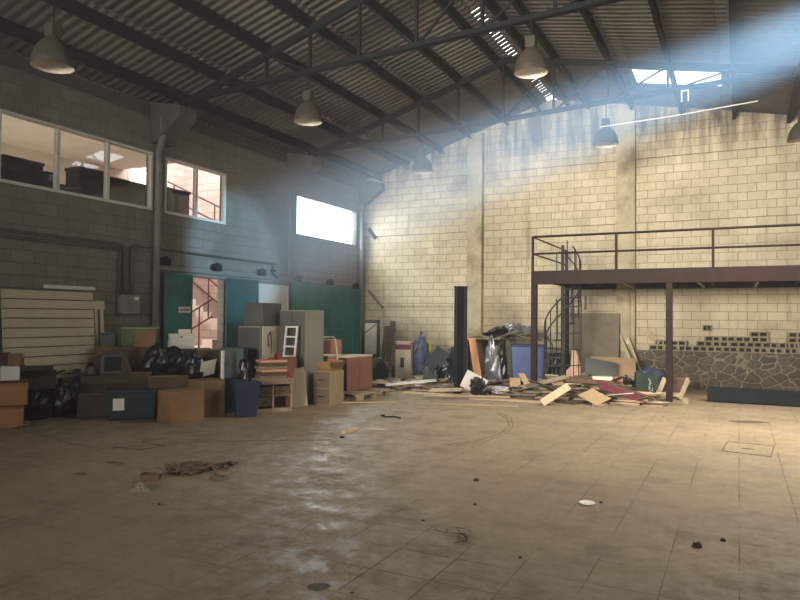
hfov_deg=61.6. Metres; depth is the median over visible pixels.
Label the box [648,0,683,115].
purlin
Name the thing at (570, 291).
pipe
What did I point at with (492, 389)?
cloth
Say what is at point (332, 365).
carton
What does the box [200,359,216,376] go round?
paper sheet
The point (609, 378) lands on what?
carton
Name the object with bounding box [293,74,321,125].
pendant lamp
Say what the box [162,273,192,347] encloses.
door
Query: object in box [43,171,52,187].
goods
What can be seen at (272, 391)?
cubby shelf
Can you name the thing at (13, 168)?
goods
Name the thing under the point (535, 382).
fragment
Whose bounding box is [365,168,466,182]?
trim
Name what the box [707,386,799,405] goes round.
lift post
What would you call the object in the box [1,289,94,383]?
door
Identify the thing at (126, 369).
monitor
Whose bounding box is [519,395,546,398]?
plank
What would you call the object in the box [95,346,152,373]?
cardboard box
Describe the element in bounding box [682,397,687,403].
plank
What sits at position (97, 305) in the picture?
door frame
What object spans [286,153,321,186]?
trim
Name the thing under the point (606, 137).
pendant lamp
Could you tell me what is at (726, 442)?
trim
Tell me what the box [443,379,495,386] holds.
board
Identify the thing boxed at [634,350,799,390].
stone wall
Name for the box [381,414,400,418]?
wire
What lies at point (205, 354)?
cardboard box
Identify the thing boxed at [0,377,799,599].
floor
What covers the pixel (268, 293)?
door
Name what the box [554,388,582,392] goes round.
plank
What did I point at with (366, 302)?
trim
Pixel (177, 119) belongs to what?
trim
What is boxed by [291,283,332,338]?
door
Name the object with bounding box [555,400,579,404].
plank
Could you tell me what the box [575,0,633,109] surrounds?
purlin
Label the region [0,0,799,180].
ceiling
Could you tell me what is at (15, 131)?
ceiling
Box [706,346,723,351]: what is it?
block
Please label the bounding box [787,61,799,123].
purlin
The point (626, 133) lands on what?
pillar
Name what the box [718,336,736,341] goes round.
block
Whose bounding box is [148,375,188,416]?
cardboard box
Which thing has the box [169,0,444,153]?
purlin
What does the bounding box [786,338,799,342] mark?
block
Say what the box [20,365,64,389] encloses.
cardboard box
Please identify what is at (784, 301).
trim
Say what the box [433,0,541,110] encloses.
purlin
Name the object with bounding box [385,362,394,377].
sack
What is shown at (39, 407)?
bag
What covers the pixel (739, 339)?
block
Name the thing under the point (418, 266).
wall
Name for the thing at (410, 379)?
board
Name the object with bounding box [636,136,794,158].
trim
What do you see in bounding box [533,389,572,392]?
plank
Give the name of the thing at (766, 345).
block
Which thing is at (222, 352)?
post
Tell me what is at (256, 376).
wood slab
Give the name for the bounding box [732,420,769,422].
trim
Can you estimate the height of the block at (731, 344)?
0.120 m
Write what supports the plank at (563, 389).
on the floor
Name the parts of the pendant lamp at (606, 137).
lamp shade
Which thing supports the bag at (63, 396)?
on the floor
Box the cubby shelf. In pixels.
[252,377,293,412]
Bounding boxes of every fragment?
[414,375,422,379]
[495,390,516,392]
[510,386,521,391]
[518,373,529,384]
[528,380,555,390]
[545,374,561,381]
[551,381,563,388]
[583,384,590,388]
[606,393,633,395]
[610,376,626,380]
[635,394,658,399]
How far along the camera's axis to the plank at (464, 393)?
14.02 m
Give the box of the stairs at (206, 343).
[192,299,216,348]
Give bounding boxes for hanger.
[160,256,170,264]
[212,263,221,270]
[257,268,266,275]
[294,275,301,281]
[326,279,333,284]
[353,283,358,288]
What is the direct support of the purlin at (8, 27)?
attached to the roof truss at (210, 91)
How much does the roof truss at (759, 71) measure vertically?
1.788 m
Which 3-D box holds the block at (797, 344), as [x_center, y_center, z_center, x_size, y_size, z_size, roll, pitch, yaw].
[8.997,1.038,15.161,0.385,0.120,0.190,0,-2,28]
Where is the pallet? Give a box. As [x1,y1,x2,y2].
[343,388,390,400]
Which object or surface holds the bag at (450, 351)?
on the floor
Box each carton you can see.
[0,352,10,366]
[0,366,19,380]
[8,353,23,365]
[316,359,344,370]
[591,376,612,380]
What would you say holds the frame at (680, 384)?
on the floor
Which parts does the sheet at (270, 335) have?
cord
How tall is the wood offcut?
0.035 m
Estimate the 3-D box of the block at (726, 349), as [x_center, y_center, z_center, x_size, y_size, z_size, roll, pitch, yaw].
[7.764,1.166,15.783,0.385,0.120,0.190,0,-2,28]
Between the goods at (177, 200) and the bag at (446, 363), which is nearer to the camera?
the goods at (177, 200)
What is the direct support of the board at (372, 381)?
on the plank
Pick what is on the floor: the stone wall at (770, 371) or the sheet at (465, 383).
the sheet at (465, 383)
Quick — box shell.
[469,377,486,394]
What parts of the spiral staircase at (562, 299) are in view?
rail, handrail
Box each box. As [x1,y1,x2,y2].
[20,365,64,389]
[73,365,134,392]
[77,393,106,417]
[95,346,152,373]
[100,333,117,345]
[117,294,139,313]
[132,372,151,386]
[133,331,156,346]
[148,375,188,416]
[157,387,203,423]
[168,333,193,340]
[168,340,194,348]
[178,329,190,333]
[188,378,224,416]
[196,349,218,378]
[219,347,247,377]
[395,341,412,378]
[510,378,520,386]
[634,372,658,392]
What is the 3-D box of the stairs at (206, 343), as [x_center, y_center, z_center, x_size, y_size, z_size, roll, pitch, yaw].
[-5.458,0.994,17.037,2.319,2.037,0.652,0,-2,27]
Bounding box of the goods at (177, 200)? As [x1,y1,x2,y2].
[166,187,190,214]
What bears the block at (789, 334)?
on the block
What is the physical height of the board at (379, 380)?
0.145 m
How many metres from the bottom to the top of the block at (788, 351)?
0.120 m
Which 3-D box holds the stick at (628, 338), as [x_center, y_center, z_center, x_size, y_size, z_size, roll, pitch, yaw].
[5.745,1.484,16.255,0.061,1.232,0.994,1,-2,-9]
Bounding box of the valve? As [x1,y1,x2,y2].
[270,265,277,278]
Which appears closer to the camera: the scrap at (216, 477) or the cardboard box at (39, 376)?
the scrap at (216, 477)
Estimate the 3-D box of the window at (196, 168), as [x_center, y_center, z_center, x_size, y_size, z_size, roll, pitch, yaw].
[-4.351,-2.287,14.290,0.092,1.140,1.800,0,-2,27]
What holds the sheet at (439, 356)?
on the fragment
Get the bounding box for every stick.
[620,336,630,357]
[626,336,640,369]
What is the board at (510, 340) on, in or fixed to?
on the container
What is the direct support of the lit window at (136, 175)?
in the wall at (175, 172)
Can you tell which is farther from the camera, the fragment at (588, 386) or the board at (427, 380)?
the board at (427, 380)
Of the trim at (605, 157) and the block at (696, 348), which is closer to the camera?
the block at (696, 348)
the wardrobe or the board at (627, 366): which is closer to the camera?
the wardrobe
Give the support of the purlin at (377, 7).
attached to the roof truss at (210, 91)
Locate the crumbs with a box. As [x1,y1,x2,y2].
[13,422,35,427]
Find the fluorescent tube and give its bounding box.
[600,100,757,127]
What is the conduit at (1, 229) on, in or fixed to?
attached to the wall at (256, 228)
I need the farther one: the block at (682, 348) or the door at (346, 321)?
the door at (346, 321)
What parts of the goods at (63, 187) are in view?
lid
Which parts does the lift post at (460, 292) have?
carriage rail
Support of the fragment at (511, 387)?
on the fragment at (495, 390)
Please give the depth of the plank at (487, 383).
14.68 m
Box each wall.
[0,48,359,364]
[1,142,83,184]
[84,162,185,190]
[185,166,219,344]
[363,100,799,378]
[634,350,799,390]
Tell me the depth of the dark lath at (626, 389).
13.02 m
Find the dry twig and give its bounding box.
[436,527,470,543]
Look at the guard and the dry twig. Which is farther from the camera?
the guard
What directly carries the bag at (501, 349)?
on the floor
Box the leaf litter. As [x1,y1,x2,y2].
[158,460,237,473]
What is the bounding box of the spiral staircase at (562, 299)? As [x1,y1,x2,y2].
[544,240,581,386]
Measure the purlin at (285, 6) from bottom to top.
0.190 m
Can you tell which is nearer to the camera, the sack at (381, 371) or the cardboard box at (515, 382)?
the cardboard box at (515, 382)
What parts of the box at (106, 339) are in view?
lid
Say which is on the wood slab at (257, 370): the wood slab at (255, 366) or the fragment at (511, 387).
the wood slab at (255, 366)
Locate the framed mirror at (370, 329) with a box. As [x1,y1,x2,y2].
[361,320,379,356]
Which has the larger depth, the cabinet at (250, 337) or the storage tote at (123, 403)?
the cabinet at (250, 337)
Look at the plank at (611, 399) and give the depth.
12.70 m
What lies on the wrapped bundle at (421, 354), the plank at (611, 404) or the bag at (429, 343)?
the bag at (429, 343)
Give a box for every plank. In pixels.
[342,401,395,402]
[380,326,389,362]
[385,321,395,362]
[402,391,462,394]
[417,402,519,406]
[418,384,443,387]
[424,394,509,397]
[461,392,493,394]
[468,338,481,376]
[469,397,541,402]
[486,383,509,385]
[489,381,522,383]
[503,383,545,389]
[503,393,538,395]
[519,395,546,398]
[523,390,542,392]
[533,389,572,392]
[535,396,568,399]
[540,383,570,405]
[543,394,577,395]
[549,385,576,387]
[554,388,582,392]
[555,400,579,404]
[569,376,590,384]
[579,389,610,392]
[592,403,606,406]
[604,401,639,404]
[610,398,646,402]
[611,404,644,407]
[632,402,667,405]
[642,404,664,407]
[648,400,669,402]
[662,403,681,405]
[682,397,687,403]
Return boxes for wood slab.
[254,365,286,368]
[255,372,286,374]
[255,375,286,378]
[256,359,286,362]
[256,362,285,365]
[256,369,286,372]
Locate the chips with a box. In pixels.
[388,388,722,416]
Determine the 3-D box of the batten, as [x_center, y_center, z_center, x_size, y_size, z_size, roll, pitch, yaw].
[-5.656,-0.212,11.503,0.030,0.060,0.980,0,-2,27]
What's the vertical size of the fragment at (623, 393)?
0.139 m
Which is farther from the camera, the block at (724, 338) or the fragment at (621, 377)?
the block at (724, 338)
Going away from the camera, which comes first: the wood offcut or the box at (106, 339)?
the wood offcut
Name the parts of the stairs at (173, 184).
handrail, handrail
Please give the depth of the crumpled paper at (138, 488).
6.08 m
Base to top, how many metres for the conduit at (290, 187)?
2.250 m
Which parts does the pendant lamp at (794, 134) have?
lamp shade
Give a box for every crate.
[121,327,159,345]
[372,356,380,379]
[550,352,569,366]
[574,375,612,386]
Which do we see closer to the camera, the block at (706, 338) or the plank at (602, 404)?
the plank at (602, 404)
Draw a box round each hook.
[367,227,376,238]
[681,89,688,101]
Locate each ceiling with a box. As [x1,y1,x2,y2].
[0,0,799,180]
[1,114,172,169]
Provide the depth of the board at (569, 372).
14.94 m
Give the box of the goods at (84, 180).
[64,166,103,197]
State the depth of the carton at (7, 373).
9.56 m
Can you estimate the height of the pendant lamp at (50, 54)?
1.715 m
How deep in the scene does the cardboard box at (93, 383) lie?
10.81 m
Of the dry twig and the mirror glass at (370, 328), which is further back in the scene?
the mirror glass at (370, 328)
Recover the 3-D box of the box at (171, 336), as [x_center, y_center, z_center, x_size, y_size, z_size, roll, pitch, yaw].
[-3.992,0.673,12.246,0.454,0.122,0.345,1,-2,-18]
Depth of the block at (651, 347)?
16.50 m
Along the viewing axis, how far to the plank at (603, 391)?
13.23 m
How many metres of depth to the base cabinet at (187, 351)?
12.07 m
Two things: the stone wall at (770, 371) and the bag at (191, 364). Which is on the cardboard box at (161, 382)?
the bag at (191, 364)
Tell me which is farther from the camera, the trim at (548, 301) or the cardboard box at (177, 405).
the trim at (548, 301)
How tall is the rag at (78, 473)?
0.016 m
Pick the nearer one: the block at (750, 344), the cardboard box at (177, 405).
the cardboard box at (177, 405)
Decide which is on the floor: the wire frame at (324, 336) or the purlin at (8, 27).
the wire frame at (324, 336)
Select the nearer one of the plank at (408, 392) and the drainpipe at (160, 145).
the drainpipe at (160, 145)
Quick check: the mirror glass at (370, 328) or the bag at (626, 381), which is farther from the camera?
the mirror glass at (370, 328)
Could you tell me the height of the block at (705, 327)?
0.144 m
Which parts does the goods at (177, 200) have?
lid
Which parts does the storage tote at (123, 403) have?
label plate, lid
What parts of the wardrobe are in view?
door, door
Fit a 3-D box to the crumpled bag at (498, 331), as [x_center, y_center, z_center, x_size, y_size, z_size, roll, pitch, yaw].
[2.471,0.755,16.578,0.760,0.251,0.486,2,-2,-38]
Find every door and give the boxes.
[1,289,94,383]
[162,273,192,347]
[225,278,258,346]
[259,284,288,309]
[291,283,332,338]
[332,287,361,354]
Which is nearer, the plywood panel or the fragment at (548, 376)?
the fragment at (548, 376)
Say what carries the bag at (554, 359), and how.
on the floor
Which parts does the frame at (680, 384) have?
rail, rail, panel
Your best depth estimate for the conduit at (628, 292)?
16.73 m
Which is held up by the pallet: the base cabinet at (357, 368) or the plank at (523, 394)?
the base cabinet at (357, 368)
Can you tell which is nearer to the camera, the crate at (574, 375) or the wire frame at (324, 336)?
the wire frame at (324, 336)
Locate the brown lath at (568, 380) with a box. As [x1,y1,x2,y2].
[566,377,622,386]
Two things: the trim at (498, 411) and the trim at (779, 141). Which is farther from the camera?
the trim at (779, 141)
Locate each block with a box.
[649,345,665,349]
[655,340,665,344]
[662,345,679,350]
[673,340,686,345]
[676,346,693,350]
[691,346,708,351]
[696,341,713,346]
[703,325,711,330]
[704,336,721,341]
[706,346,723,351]
[711,341,728,346]
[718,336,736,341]
[721,347,738,352]
[729,342,747,346]
[734,337,751,341]
[736,347,754,352]
[744,342,763,347]
[749,332,768,336]
[751,348,769,352]
[752,337,768,342]
[761,342,779,347]
[766,348,785,353]
[776,343,795,348]
[781,348,799,353]
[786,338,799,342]
[787,332,799,337]
[788,343,799,348]
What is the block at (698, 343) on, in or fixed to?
on the block at (696, 348)
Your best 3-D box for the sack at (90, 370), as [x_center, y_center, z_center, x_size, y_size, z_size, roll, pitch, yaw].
[-5.054,1.154,10.972,0.170,0.123,0.149,0,-2,22]
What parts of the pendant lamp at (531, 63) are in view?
lamp shade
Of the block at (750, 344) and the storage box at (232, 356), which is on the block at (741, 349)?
the block at (750, 344)
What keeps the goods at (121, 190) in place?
on the floor
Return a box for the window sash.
[283,326,298,356]
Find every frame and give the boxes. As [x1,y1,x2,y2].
[93,301,104,346]
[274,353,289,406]
[324,336,337,359]
[655,377,689,399]
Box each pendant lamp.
[30,0,74,73]
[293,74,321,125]
[411,135,432,173]
[514,21,547,78]
[593,103,618,147]
[787,111,799,143]
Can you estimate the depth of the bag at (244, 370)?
11.30 m
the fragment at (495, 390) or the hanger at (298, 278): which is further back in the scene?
the hanger at (298, 278)
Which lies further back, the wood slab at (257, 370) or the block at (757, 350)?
the block at (757, 350)
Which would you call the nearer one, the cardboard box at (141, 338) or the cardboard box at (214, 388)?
the cardboard box at (214, 388)
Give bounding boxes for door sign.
[179,307,189,312]
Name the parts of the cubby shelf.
drawer, drawer, drawer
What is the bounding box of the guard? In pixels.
[556,251,576,270]
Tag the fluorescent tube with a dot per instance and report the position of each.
(757, 100)
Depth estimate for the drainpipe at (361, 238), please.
20.24 m
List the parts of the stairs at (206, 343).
handrail, handrail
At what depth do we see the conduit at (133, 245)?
13.61 m
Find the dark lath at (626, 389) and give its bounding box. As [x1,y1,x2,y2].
[600,380,654,400]
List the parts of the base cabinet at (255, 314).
door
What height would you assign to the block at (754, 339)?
0.120 m
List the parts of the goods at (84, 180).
lid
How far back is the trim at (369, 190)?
20.23 m
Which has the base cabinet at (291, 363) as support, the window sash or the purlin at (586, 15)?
the window sash
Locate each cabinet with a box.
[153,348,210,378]
[237,326,261,376]
[244,303,280,325]
[268,357,296,377]
[313,370,343,405]
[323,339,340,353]
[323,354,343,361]
[336,354,372,390]
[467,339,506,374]
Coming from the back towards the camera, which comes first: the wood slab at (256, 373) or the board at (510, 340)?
the board at (510, 340)
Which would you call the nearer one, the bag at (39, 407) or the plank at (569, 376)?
the bag at (39, 407)
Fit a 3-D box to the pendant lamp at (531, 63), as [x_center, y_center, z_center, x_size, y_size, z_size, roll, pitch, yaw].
[1.944,-3.761,9.949,0.504,0.798,0.504,0,-2,27]
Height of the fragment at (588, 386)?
0.233 m
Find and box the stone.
[692,542,701,547]
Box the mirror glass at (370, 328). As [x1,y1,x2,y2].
[365,323,376,353]
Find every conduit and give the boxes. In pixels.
[0,228,125,293]
[0,234,121,295]
[130,244,275,294]
[288,186,291,273]
[627,292,629,354]
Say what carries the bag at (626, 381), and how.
on the floor
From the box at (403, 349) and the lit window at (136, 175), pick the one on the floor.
the box at (403, 349)
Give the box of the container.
[510,344,543,380]
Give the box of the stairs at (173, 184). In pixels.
[168,181,218,219]
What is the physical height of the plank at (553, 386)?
0.035 m
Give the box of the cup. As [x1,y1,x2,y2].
[139,472,161,480]
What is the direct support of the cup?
on the floor
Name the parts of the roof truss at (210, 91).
web post, web post, web post, web post, web post, web post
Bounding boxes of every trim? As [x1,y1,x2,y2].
[0,49,359,188]
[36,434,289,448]
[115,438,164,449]
[150,102,196,147]
[160,265,352,286]
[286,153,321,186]
[359,180,383,206]
[363,299,453,305]
[364,225,466,236]
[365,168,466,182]
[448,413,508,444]
[455,411,512,445]
[466,132,484,337]
[483,298,616,305]
[484,153,616,172]
[484,216,616,230]
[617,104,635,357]
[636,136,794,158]
[636,206,799,222]
[636,297,799,305]
[722,442,773,456]
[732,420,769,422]
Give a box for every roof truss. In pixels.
[177,0,625,107]
[307,56,799,156]
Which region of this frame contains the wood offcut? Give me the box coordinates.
[341,427,358,433]
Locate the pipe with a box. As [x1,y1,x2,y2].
[570,291,571,322]
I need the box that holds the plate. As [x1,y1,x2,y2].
[579,500,594,504]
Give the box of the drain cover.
[307,583,330,590]
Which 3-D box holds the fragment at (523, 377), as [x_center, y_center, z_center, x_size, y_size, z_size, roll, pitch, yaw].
[2.652,1.706,14.225,0.140,0.263,0.567,1,-2,-7]
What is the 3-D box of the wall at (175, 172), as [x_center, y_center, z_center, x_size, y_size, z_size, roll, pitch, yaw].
[-6.862,-1.501,17.712,0.200,7.000,3.350,0,-2,27]
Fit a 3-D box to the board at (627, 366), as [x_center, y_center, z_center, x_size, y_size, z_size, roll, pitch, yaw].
[4.853,1.635,15.296,1.013,0.657,0.450,0,-2,15]
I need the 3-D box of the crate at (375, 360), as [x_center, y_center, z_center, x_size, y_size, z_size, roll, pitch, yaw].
[-0.747,1.725,16.781,0.500,0.620,0.400,0,-2,7]
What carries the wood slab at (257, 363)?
on the wood slab at (255, 366)
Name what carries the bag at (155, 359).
on the cardboard box at (139, 379)
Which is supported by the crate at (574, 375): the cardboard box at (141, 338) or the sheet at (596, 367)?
the sheet at (596, 367)
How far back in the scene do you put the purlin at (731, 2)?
11.78 m
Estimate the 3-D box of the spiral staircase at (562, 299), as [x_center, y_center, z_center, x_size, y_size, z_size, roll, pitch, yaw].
[3.617,0.368,14.938,0.808,3.320,0.809,1,-2,-13]
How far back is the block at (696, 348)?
16.05 m
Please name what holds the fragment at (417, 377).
on the plank
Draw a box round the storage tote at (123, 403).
[104,387,157,419]
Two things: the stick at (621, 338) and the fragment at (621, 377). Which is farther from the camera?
the stick at (621, 338)
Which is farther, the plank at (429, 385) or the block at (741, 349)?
the block at (741, 349)
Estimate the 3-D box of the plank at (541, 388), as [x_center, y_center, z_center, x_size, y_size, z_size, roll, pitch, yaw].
[2.631,1.811,14.140,0.190,0.030,1.132,2,-1,-34]
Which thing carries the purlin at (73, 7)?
attached to the roof truss at (210, 91)
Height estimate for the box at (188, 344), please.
0.152 m
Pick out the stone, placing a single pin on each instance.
(695, 544)
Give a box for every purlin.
[0,16,383,180]
[42,0,410,168]
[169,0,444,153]
[266,0,473,138]
[366,0,508,124]
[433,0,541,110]
[485,0,570,105]
[509,0,589,108]
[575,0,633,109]
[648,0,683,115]
[729,0,735,119]
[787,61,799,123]
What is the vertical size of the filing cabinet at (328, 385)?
0.620 m
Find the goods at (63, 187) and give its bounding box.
[59,184,72,191]
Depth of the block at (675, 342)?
16.29 m
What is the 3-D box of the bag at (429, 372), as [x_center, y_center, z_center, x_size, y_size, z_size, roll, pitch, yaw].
[0.694,1.719,15.267,0.408,0.580,0.373,-1,-2,41]
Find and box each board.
[292,367,307,406]
[372,381,419,386]
[376,379,402,388]
[385,379,436,385]
[405,378,447,380]
[429,388,462,391]
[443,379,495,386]
[467,330,494,339]
[506,336,516,342]
[512,332,541,340]
[565,350,579,380]
[590,356,635,380]
[597,380,642,400]
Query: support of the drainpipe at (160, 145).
attached to the wall at (256, 228)
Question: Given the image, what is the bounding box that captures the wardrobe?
[280,310,323,403]
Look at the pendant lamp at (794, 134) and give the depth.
12.16 m
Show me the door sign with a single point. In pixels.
(181, 309)
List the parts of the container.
lid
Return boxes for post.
[221,351,224,378]
[454,286,467,392]
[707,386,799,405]
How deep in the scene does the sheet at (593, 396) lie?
12.62 m
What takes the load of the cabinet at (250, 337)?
on the floor
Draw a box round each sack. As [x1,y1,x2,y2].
[85,367,95,374]
[373,359,388,379]
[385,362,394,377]
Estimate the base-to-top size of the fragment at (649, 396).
0.140 m
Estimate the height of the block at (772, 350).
0.120 m
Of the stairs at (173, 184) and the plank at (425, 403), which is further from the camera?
the stairs at (173, 184)
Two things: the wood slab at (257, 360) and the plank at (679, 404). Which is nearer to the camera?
the wood slab at (257, 360)
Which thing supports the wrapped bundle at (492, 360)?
on the floor
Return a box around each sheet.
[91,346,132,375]
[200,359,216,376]
[262,326,279,358]
[422,346,449,371]
[460,370,487,390]
[578,389,610,405]
[585,357,615,375]
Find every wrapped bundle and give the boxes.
[413,331,429,377]
[484,334,501,385]
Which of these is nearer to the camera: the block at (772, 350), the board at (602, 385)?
the board at (602, 385)
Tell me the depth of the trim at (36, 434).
8.46 m
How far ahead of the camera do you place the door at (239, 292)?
15.19 m
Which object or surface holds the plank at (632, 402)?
on the floor
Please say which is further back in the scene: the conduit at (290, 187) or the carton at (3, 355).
the conduit at (290, 187)
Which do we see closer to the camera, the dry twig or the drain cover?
the drain cover
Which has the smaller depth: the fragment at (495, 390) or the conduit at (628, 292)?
the fragment at (495, 390)
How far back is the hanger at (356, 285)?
19.93 m
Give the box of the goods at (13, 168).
[0,154,44,186]
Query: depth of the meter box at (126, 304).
12.45 m
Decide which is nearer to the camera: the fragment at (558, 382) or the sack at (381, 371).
the fragment at (558, 382)
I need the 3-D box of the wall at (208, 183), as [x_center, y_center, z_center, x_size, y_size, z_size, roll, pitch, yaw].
[-4.484,-1.463,18.276,3.540,7.000,0.200,0,-2,27]
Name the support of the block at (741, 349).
on the stone wall at (770, 371)
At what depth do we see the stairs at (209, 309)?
17.64 m
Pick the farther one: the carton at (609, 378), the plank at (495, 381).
the plank at (495, 381)
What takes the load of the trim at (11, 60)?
attached to the wall at (256, 228)
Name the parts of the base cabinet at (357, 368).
door, door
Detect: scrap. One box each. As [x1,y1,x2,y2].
[208,474,226,480]
[644,329,660,343]
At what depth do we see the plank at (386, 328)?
19.88 m
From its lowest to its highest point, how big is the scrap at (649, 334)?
0.385 m
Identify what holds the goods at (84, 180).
on the floor
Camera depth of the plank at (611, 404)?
12.37 m
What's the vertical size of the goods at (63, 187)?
1.074 m
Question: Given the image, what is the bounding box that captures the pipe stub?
[368,290,383,308]
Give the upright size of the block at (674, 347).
0.120 m
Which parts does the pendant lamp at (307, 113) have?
lamp shade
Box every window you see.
[0,109,153,209]
[130,168,145,183]
[164,157,226,224]
[295,194,356,245]
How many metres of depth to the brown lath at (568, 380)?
13.40 m
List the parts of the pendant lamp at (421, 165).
lamp shade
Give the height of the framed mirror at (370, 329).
0.920 m
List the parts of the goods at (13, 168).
lid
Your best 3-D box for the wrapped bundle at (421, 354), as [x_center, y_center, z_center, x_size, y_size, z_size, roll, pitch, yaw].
[0.515,1.423,17.230,0.513,1.271,0.583,0,-2,30]
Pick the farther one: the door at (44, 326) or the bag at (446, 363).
the bag at (446, 363)
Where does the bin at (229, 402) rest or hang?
on the floor
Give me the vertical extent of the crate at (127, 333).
0.335 m
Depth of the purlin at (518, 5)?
13.93 m
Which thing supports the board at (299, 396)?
on the floor
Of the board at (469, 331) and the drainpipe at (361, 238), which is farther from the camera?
the drainpipe at (361, 238)
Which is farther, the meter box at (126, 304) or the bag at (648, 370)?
the bag at (648, 370)
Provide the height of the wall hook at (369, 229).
0.367 m
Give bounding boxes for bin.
[219,378,241,412]
[231,380,261,417]
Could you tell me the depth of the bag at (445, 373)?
15.26 m
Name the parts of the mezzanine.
rail post, post, rail, rail, post, rail post, rail, rail, post, rail post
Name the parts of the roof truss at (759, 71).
web post, web post, web post, web post, web post, web post, web post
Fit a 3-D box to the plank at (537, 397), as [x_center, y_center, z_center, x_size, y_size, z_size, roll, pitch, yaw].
[2.978,1.912,13.134,0.643,0.034,0.234,0,-2,17]
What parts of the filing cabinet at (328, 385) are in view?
drawer, drawer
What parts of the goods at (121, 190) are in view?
lid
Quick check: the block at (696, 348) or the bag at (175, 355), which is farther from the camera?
the block at (696, 348)
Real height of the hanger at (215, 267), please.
0.170 m
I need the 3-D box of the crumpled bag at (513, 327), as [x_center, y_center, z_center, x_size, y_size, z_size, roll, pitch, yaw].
[2.818,0.702,16.540,0.472,0.281,0.715,0,-2,15]
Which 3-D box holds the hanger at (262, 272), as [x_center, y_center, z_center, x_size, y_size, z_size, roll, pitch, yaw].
[-3.294,-0.671,16.055,0.120,0.170,0.240,0,-2,27]
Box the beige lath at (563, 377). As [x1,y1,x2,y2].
[512,375,566,391]
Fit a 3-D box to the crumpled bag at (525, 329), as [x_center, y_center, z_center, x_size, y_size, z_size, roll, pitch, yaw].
[3.128,0.732,16.514,0.462,0.226,0.508,1,-2,-22]
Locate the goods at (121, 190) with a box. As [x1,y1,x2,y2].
[109,176,145,205]
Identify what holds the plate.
on the floor
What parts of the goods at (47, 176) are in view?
lid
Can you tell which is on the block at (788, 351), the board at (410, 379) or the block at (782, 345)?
the block at (782, 345)
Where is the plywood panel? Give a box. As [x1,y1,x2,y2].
[570,313,619,375]
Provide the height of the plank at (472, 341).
0.950 m
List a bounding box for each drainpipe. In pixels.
[151,109,165,326]
[359,205,363,353]
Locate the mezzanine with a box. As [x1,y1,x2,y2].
[531,224,799,401]
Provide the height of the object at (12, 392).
0.330 m
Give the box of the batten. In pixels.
[43,284,94,290]
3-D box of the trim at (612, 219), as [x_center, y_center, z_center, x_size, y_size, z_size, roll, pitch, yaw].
[3.967,-2.042,17.991,3.610,0.200,0.030,0,-2,27]
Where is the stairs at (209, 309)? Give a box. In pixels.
[192,279,217,329]
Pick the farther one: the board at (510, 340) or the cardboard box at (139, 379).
the board at (510, 340)
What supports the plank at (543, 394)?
on the plank at (537, 397)
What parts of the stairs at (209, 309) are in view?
handrail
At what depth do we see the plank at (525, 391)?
13.69 m
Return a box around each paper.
[126,482,154,492]
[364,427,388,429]
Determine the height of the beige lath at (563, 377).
0.348 m
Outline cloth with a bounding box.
[488,386,509,393]
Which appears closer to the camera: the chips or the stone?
the stone
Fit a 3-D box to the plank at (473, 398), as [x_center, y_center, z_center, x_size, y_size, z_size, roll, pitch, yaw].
[2.077,1.945,13.053,1.471,0.030,0.180,0,-2,21]
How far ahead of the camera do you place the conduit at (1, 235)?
11.62 m
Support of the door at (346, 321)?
hanging from the hanger at (356, 285)
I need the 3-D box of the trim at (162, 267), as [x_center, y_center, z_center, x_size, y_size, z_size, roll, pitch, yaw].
[-2.977,-0.535,16.870,0.050,0.100,8.000,0,-2,27]
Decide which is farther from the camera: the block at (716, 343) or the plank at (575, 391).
the block at (716, 343)
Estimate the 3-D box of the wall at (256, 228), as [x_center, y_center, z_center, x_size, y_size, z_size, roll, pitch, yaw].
[-7.265,-1.134,8.631,0.180,5.780,27.200,0,-2,27]
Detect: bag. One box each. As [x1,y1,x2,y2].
[24,389,52,420]
[49,378,74,416]
[68,369,81,413]
[141,343,169,372]
[163,346,185,373]
[181,349,203,378]
[236,354,252,380]
[422,363,437,388]
[427,341,431,351]
[432,358,448,374]
[438,367,453,383]
[447,346,453,374]
[488,325,507,335]
[497,339,506,379]
[506,323,521,333]
[521,325,530,333]
[547,353,565,375]
[623,374,633,386]
[634,365,665,391]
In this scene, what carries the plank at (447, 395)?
on the plank at (473, 398)
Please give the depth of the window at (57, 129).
11.75 m
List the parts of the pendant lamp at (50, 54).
lamp shade, hanger rod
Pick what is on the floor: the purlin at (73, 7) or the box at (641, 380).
the box at (641, 380)
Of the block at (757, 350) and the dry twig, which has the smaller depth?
the dry twig
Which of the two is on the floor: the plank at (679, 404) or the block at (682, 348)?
the plank at (679, 404)

